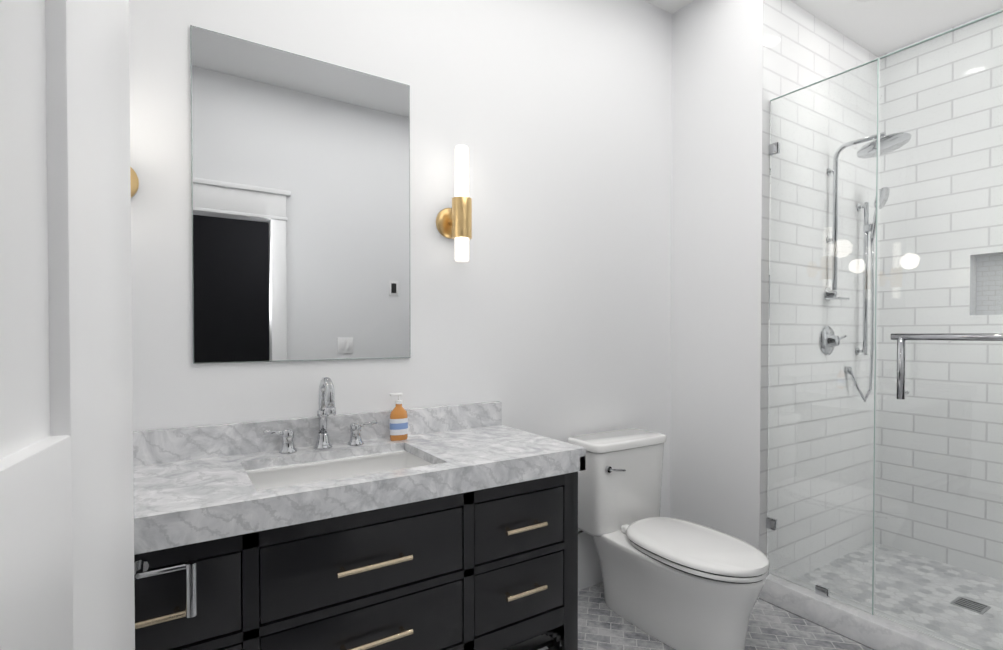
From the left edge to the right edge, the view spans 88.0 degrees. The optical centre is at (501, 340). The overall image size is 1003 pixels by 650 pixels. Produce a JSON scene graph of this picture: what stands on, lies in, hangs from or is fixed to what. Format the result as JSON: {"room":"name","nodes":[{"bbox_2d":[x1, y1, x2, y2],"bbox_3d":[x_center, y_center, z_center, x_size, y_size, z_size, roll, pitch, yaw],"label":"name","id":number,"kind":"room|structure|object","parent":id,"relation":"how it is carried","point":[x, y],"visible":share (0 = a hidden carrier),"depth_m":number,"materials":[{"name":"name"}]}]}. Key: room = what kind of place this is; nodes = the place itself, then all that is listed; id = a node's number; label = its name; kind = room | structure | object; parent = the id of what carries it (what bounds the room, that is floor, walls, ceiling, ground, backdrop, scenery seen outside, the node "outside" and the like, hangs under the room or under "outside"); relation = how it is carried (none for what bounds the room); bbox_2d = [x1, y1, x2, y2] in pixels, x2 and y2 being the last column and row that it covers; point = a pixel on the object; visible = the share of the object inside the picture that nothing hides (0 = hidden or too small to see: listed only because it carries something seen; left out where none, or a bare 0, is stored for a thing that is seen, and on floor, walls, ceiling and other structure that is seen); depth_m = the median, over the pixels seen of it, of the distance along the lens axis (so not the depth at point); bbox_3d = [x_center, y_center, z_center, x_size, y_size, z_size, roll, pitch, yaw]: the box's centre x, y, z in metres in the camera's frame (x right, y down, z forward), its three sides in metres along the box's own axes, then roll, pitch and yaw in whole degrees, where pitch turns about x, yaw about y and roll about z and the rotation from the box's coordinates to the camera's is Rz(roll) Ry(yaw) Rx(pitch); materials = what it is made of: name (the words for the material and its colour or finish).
{"room":"bathroom","nodes":[
{"label":"bathroom","id":0,"kind":"room"},
{"bbox_2d":[129,0,671,589],"bbox_3d":[-0.298,-0.272,2.016,2.872,2.920,0.001,-1,1,-33],"label":"wall","id":1,"kind":"structure","parent":0,"point":[545,310],"depth_m":2.17,"materials":[{"name":"white paint"}]},
{"bbox_2d":[130,167,138,197],"bbox_3d":[-1.073,-0.515,1.429,0.120,0.437,0.142,-1,1,-33],"label":"sconce","id":2,"kind":"object","parent":1,"relation":"attached to","point":[134,182],"visible":0.1,"depth_m":1.50,"materials":[{"name":"gold metal"}]},
{"bbox_2d":[190,25,409,363],"bbox_3d":[-0.648,-0.448,1.781,0.712,1.030,0.008,-1,1,-33],"label":"mirror","id":3,"kind":"object","parent":1,"relation":"attached to","point":[300,175],"visible":1,"depth_m":1.75,"materials":[{"name":"grey mirror"}]},
{"bbox_2d":[436,145,471,261],"bbox_3d":[-0.169,-0.523,2.010,0.120,0.437,0.142,-1,1,-33],"label":"sconce","id":4,"kind":"object","parent":1,"relation":"attached to","point":[454,222],"visible":1,"depth_m":1.96,"materials":[{"name":"white glass"}]},
{"bbox_2d":[644,0,693,13],"bbox_3d":[0.731,-1.725,1.456,4.020,0.001,2.020,-1,1,-33],"label":"ceiling","id":5,"kind":"structure","parent":0,"point":[671,6],"depth_m":2.69,"materials":[{"name":"white paint"}]},
{"bbox_2d":[538,582,872,649],"bbox_3d":[0.248,1.199,1.186,2.872,0.001,2.020,-1,1,-33],"label":"floor","id":6,"kind":"structure","parent":0,"point":[602,625],"depth_m":2.12,"materials":[{"name":"tile"}]},
{"bbox_2d":[133,401,585,649],"bbox_3d":[-0.476,0.729,1.564,1.478,0.930,0.582,-1,1,-33],"label":"bathroom vanity","id":7,"kind":"object","parent":6,"relation":"on","point":[451,527],"visible":0.85,"depth_m":1.45,"materials":[{"name":"black wood"}]},
{"bbox_2d":[264,377,376,453],"bbox_3d":[-0.574,0.237,1.702,0.367,0.241,0.146,-1,1,-33],"label":"faucet","id":8,"kind":"object","parent":7,"relation":"on","point":[327,407],"visible":1,"depth_m":1.72,"materials":[{"name":"silver metal"}]},
{"bbox_2d":[389,393,407,440],"bbox_3d":[-0.371,0.271,1.875,0.069,0.170,0.043,-1,1,-33],"label":"soap bottle","id":9,"kind":"object","parent":7,"relation":"on","point":[398,423],"visible":1,"depth_m":1.86,"materials":[{"name":"orange plastic"}]},
{"bbox_2d":[568,428,769,649],"bbox_3d":[0.670,0.813,2.151,0.505,0.746,0.834,-1,1,-33],"label":"toilet","id":10,"kind":"object","parent":6,"relation":"on","point":[677,584],"visible":0.94,"depth_m":2.09,"materials":[{"name":"white ceramic"}]},
{"bbox_2d":[670,0,762,597],"bbox_3d":[1.047,-0.280,2.579,0.001,2.920,0.505,-1,1,-33],"label":"wall","id":11,"kind":"structure","parent":0,"point":[716,163],"depth_m":2.56,"materials":[{"name":"white paint"}]},
{"bbox_2d":[759,0,877,577],"bbox_3d":[1.666,-0.281,2.677,1.148,2.920,0.001,-1,1,-33],"label":"wall","id":12,"kind":"structure","parent":0,"point":[802,47],"depth_m":2.61,"materials":[{"name":"tile"}]},
{"bbox_2d":[820,132,910,401],"bbox_3d":[1.900,-0.335,2.619,0.497,1.324,0.348,-1,1,-33],"label":"shower head","id":13,"kind":"object","parent":12,"relation":"attached to","point":[868,228],"depth_m":2.67,"materials":[{"name":"silver metal"}]},
{"bbox_2d":[759,542,1002,649],"bbox_3d":[2.075,1.135,2.059,1.148,0.105,1.515,-1,1,-33],"label":"shower floor","id":14,"kind":"structure","parent":0,"point":[876,632],"depth_m":2.29,"materials":[{"name":"tile"}]},
{"bbox_2d":[766,10,1002,649],"bbox_3d":[1.643,-0.002,1.766,0.026,2.188,1.512,-1,1,-33],"label":"glass wall","id":15,"kind":"structure","parent":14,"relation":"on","point":[771,523],"depth_m":2.03,"materials":[{"name":"clear glass"}]},
{"bbox_2d":[890,333,1002,398],"bbox_3d":[1.629,0.096,1.717,0.068,0.242,0.565,-1,1,-33],"label":"rail","id":16,"kind":"object","parent":15,"relation":"attached to","point":[901,338],"visible":1,"depth_m":1.87,"materials":[{"name":"silver metal"}]},
{"bbox_2d":[790,0,1002,56],"bbox_3d":[2.075,-1.672,2.021,1.148,0.120,1.515,-1,1,-33],"label":"ceiling","id":17,"kind":"structure","parent":0,"point":[877,28],"depth_m":2.59,"materials":[{"name":"white paint"}]},
{"bbox_2d":[873,8,1002,579],"bbox_3d":[2.596,-0.277,2.374,0.090,2.920,1.515,-1,1,-33],"label":"wall","id":18,"kind":"structure","parent":0,"point":[973,434],"depth_m":2.72,"materials":[{"name":"tile"}]},
{"bbox_3d":[1.309,-0.252,0.576,4.020,2.920,0.120,-1,1,-33],"label":"wall","id":19,"kind":"structure","parent":0,"visible":0},
{"bbox_2d":[0,0,134,649],"bbox_3d":[-0.215,0.213,0.147,0.156,1.985,0.746,0,1,-24],"label":"door","id":20,"kind":"structure","parent":19,"relation":"in","point":[66,500],"depth_m":0.34,"materials":[{"name":"white paint"}]}
]}

